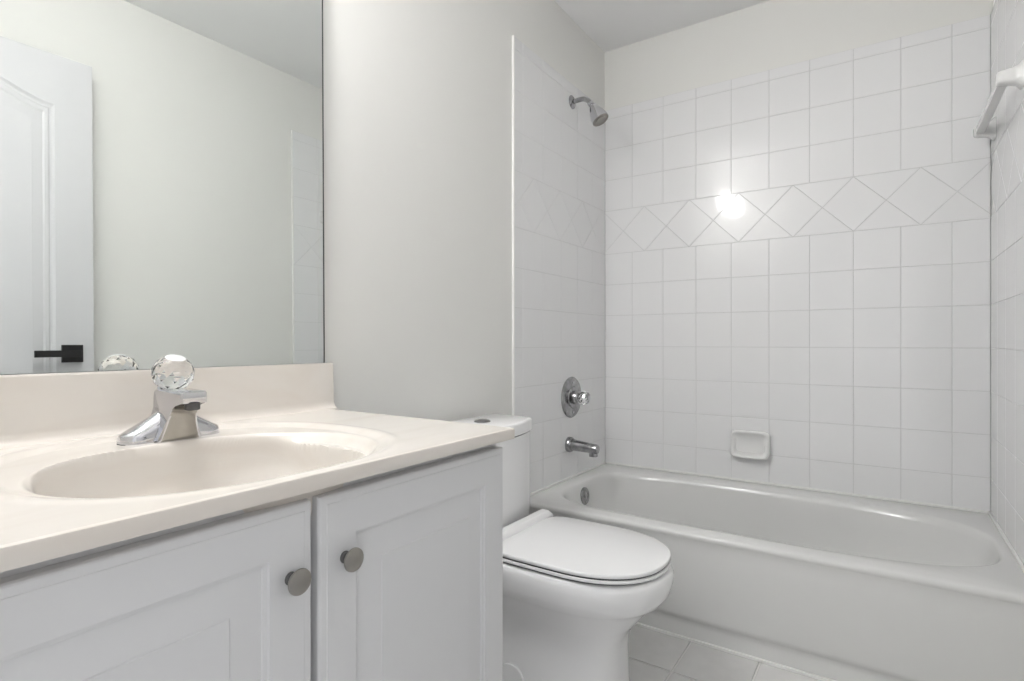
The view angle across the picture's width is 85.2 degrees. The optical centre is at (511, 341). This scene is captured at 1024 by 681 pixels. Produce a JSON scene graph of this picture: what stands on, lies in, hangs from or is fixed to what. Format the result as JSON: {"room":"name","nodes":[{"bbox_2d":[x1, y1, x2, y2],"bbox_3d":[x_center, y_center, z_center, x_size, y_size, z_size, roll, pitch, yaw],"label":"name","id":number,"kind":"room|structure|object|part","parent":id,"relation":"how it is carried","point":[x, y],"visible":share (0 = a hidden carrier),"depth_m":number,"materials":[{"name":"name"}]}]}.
{"room":"bathroom","nodes":[
{"label":"bathroom","id":0,"kind":"room"},
{"bbox_2d":[10,0,604,492],"bbox_3d":[-0.292,-0.252,1.786,0.107,2.450,2.790,0,0,34],"label":"wall","id":1,"kind":"structure","parent":0,"point":[418,93],"depth_m":1.91,"materials":[{"name":"white paint"}]},
{"bbox_2d":[0,0,324,374],"bbox_3d":[-0.716,-0.454,1.056,0.010,1.013,0.850,-1,0,34],"label":"mirror","id":2,"kind":"object","parent":1,"relation":"attached to","point":[162,161],"visible":1,"depth_m":1.08,"materials":[{"name":"mirror"}]},
{"bbox_2d":[0,363,337,448],"bbox_3d":[-0.702,0.123,1.058,0.036,0.139,0.880,0,0,34],"label":"backsplash","id":3,"kind":"structure","parent":1,"relation":"attached to","point":[51,407],"depth_m":1.03,"materials":[{"name":"stone"}]},
{"bbox_2d":[512,35,514,415],"bbox_3d":[0.005,-0.101,2.137,0.010,2.148,0.008,0,0,34],"label":"trim","id":4,"kind":"structure","parent":1,"relation":"attached to","point":[513,36],"depth_m":2.13,"materials":[{"name":"white"}]},
{"bbox_2d":[530,462,605,495],"bbox_3d":[0.254,0.612,2.498,0.007,0.008,0.800,0,0,34],"label":"trim","id":5,"kind":"structure","parent":1,"relation":"attached to","point":[600,464],"depth_m":2.46,"materials":[{"name":"white"}]},
{"bbox_2d":[561,377,590,417],"bbox_3d":[0.306,0.251,2.497,0.094,0.186,0.186,0,0,34],"label":"shower valve","id":6,"kind":"object","parent":1,"relation":"attached to","point":[572,397],"visible":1,"depth_m":2.48,"materials":[{"name":"silver metal"}]},
{"bbox_3d":[0.293,0.251,2.505,0.030,0.060,0.060,0,0,34],"label":"valve stem","id":7,"kind":"part","parent":6,"relation":"part of","materials":[{"name":"silver metal"}]},
{"bbox_3d":[0.324,0.251,2.485,0.044,0.062,0.062,0,0,34],"label":"knob","id":8,"kind":"part","parent":6,"relation":"part of","materials":[{"name":"clear plastic"}]},
{"bbox_2d":[565,437,599,456],"bbox_3d":[0.315,0.464,2.462,0.148,0.074,0.068,0,0,34],"label":"tub spout","id":9,"kind":"object","parent":1,"relation":"attached to","point":[571,444],"visible":1,"depth_m":2.45,"materials":[{"name":"silver metal"}]},
{"bbox_3d":[0.322,0.463,2.458,0.132,0.056,0.054,0,0,34],"label":"spout","id":10,"kind":"part","parent":9,"relation":"part of","materials":[{"name":"silver metal"}]},
{"bbox_2d":[589,452,597,456],"bbox_3d":[0.356,0.488,2.435,0.038,0.026,0.038,0,0,34],"label":"outlet","id":11,"kind":"object","parent":9,"relation":"attached to","point":[591,454],"depth_m":2.42,"materials":[{"name":"silver metal"}]},
{"bbox_2d":[569,95,607,126],"bbox_3d":[0.345,-1.038,2.482,0.175,0.162,0.078,0,0,34],"label":"shower","id":12,"kind":"object","parent":1,"relation":"attached to","point":[598,115],"visible":1,"depth_m":2.46,"materials":[{"name":"silver metal"}]},
{"bbox_3d":[0.319,-1.077,2.500,0.097,0.049,0.021,0,0,34],"label":"shower arm","id":13,"kind":"part","parent":12,"relation":"part of","materials":[{"name":"silver metal"}]},
{"bbox_2d":[554,0,769,51],"bbox_3d":[0.379,-1.527,1.347,1.737,0.100,2.810,0,0,34],"label":"ceiling","id":14,"kind":"structure","parent":0,"point":[611,24],"depth_m":2.51,"materials":[{"name":"white paint"}]},
{"bbox_2d":[628,625,821,680],"bbox_3d":[0.348,1.023,1.302,1.737,0.100,2.920,0,0,34],"label":"floor","id":15,"kind":"structure","parent":0,"point":[653,655],"depth_m":1.68,"materials":[{"name":"white tile"}]},
{"bbox_2d":[0,444,502,680],"bbox_3d":[-0.478,0.582,0.895,0.590,0.783,0.854,0,0,34],"label":"vanity cabinet","id":16,"kind":"object","parent":15,"relation":"on","point":[394,575],"visible":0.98,"depth_m":0.71,"materials":[{"name":"white paint"}]},
{"bbox_3d":[-0.382,0.535,0.569,0.020,0.656,0.402,0,0,34],"label":"door","id":17,"kind":"part","parent":16,"relation":"part of","materials":[{"name":"white paint"}]},
{"bbox_3d":[-0.277,0.536,0.760,0.018,0.693,0.854,0,0,34],"label":"frame","id":18,"kind":"part","parent":16,"relation":"part of","materials":[{"name":"white paint"}]},
{"bbox_2d":[0,363,514,572],"bbox_3d":[-0.472,0.185,0.904,0.590,0.264,0.880,0,0,34],"label":"countertop","id":19,"kind":"structure","parent":16,"relation":"on","point":[67,486],"depth_m":0.94,"materials":[{"name":"stone"}]},
{"bbox_2d":[117,354,218,445],"bbox_3d":[-0.590,0.099,0.988,0.114,0.152,0.167,0,0,34],"label":"faucet","id":20,"kind":"object","parent":19,"relation":"on","point":[174,416],"visible":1,"depth_m":0.97,"materials":[{"name":"silver metal"}]},
{"bbox_3d":[-0.609,0.056,1.000,0.067,0.061,0.068,0,0,34],"label":"knob","id":21,"kind":"part","parent":20,"relation":"part of","materials":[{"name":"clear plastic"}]},
{"bbox_3d":[-0.589,0.129,0.987,0.104,0.090,0.075,0,0,34],"label":"spout","id":22,"kind":"part","parent":20,"relation":"part of","materials":[{"name":"silver metal"}]},
{"bbox_3d":[-0.274,0.299,0.700,0.015,0.017,0.017,0,0,34],"label":"knob","id":23,"kind":"part","parent":16,"relation":"part of","materials":[{"name":"silver metal"}]},
{"bbox_3d":[-0.264,0.299,0.693,0.009,0.033,0.033,0,0,34],"label":"knob","id":24,"kind":"part","parent":16,"relation":"part of","materials":[{"name":"silver metal"}]},
{"bbox_3d":[-0.226,0.299,0.770,0.015,0.017,0.017,0,0,34],"label":"knob","id":25,"kind":"part","parent":16,"relation":"part of","materials":[{"name":"silver metal"}]},
{"bbox_3d":[-0.217,0.299,0.764,0.009,0.033,0.033,0,0,34],"label":"knob","id":26,"kind":"part","parent":16,"relation":"part of","materials":[{"name":"silver metal"}]},
{"bbox_3d":[-0.144,0.535,0.923,0.020,0.656,0.430,0,0,34],"label":"door","id":27,"kind":"part","parent":16,"relation":"part of","materials":[{"name":"white paint"}]},
{"bbox_2d":[452,414,673,680],"bbox_3d":[0.110,0.608,1.604,0.703,0.731,0.384,0,0,34],"label":"toilet","id":28,"kind":"object","parent":15,"relation":"on","point":[575,590],"visible":0.68,"depth_m":1.46,"materials":[{"name":"white ceramic"}]},
{"bbox_3d":[-0.092,0.273,1.740,0.208,0.042,0.384,0,0,34],"label":"tank lid","id":29,"kind":"part","parent":28,"relation":"part of","materials":[{"name":"white ceramic"}]},
{"bbox_3d":[-0.093,0.442,1.741,0.194,0.290,0.378,0,0,34],"label":"tank","id":30,"kind":"part","parent":28,"relation":"part of","materials":[{"name":"white ceramic"}]},
{"bbox_3d":[0.199,0.579,1.544,0.469,0.009,0.368,0,0,34],"label":"seat","id":31,"kind":"part","parent":28,"relation":"part of","materials":[{"name":"white plastic"}]},
{"bbox_3d":[0.211,0.565,1.536,0.438,0.012,0.370,0,0,34],"label":"lid","id":32,"kind":"part","parent":28,"relation":"part of","materials":[{"name":"white plastic"}]},
{"bbox_3d":[0.110,0.780,1.604,0.703,0.386,0.378,0,0,34],"label":"bowl","id":33,"kind":"part","parent":28,"relation":"part of","materials":[{"name":"white ceramic"}]},
{"bbox_2d":[528,463,1023,680],"bbox_3d":[0.872,0.795,2.081,1.496,0.356,0.802,0,0,34],"label":"bathtub","id":34,"kind":"object","parent":15,"relation":"on","point":[838,587],"visible":0.8,"depth_m":1.71,"materials":[{"name":"white ceramic"}]},
{"bbox_3d":[0.321,0.678,2.447,0.015,0.076,0.076,0,0,34],"label":"overflow plate","id":35,"kind":"part","parent":34,"relation":"part of","materials":[{"name":"silver metal"}]},
{"bbox_2d":[635,622,835,680],"bbox_3d":[0.657,0.969,1.761,1.497,0.008,0.010,0,0,34],"label":"trim","id":36,"kind":"structure","parent":34,"relation":"attached to","point":[771,663],"depth_m":1.73,"materials":[{"name":"white"}]},
{"bbox_2d":[530,463,1023,605],"bbox_3d":[0.872,0.767,2.081,1.496,0.302,0.802,0,0,34],"label":"basin","id":37,"kind":"object","parent":34,"relation":"in","point":[729,542],"depth_m":1.90,"materials":[{"name":"white ceramic"}]},
{"bbox_2d":[605,0,992,510],"bbox_3d":[1.125,-0.252,2.458,1.511,2.450,0.107,0,0,34],"label":"wall","id":38,"kind":"structure","parent":0,"point":[798,192],"depth_m":2.32,"materials":[{"name":"white tile"}]},
{"bbox_2d":[730,429,770,459],"bbox_3d":[1.036,0.448,2.426,0.160,0.120,0.045,0,0,34],"label":"soap dish","id":39,"kind":"object","parent":38,"relation":"attached to","point":[747,444],"visible":1,"depth_m":2.43,"materials":[{"name":"white ceramic"}]},
{"bbox_2d":[605,461,988,513],"bbox_3d":[1.094,0.612,2.411,1.497,0.008,0.007,0,0,34],"label":"trim","id":40,"kind":"structure","parent":38,"relation":"attached to","point":[698,474],"depth_m":2.31,"materials":[{"name":"white"}]},
{"bbox_2d":[991,0,1023,564],"bbox_3d":[1.039,-0.252,0.892,0.107,2.450,2.790,0,0,34],"label":"wall","id":41,"kind":"structure","parent":0,"point":[1007,16],"depth_m":1.74,"materials":[{"name":"white tile"}]},
{"bbox_2d":[973,59,1023,140],"bbox_3d":[1.508,-0.733,1.738,0.056,0.072,0.533,0,0,34],"label":"towel bar","id":42,"kind":"object","parent":41,"relation":"attached to","point":[1013,76],"visible":1,"depth_m":1.64,"materials":[{"name":"white plastic"}]},
{"bbox_3d":[1.640,-0.733,1.934,0.056,0.072,0.060,0,0,34],"label":"bar post","id":43,"kind":"part","parent":42,"relation":"part of","materials":[{"name":"white plastic"}]},
{"bbox_3d":[1.376,-0.733,1.541,0.056,0.072,0.060,0,0,34],"label":"bar post","id":44,"kind":"part","parent":42,"relation":"part of","materials":[{"name":"white plastic"}]},
{"bbox_2d":[988,511,1023,571],"bbox_3d":[1.502,0.612,1.683,0.007,0.008,0.760,0,0,34],"label":"trim","id":45,"kind":"structure","parent":41,"relation":"attached to","point":[1012,550],"depth_m":1.69,"materials":[{"name":"white"}]}
]}

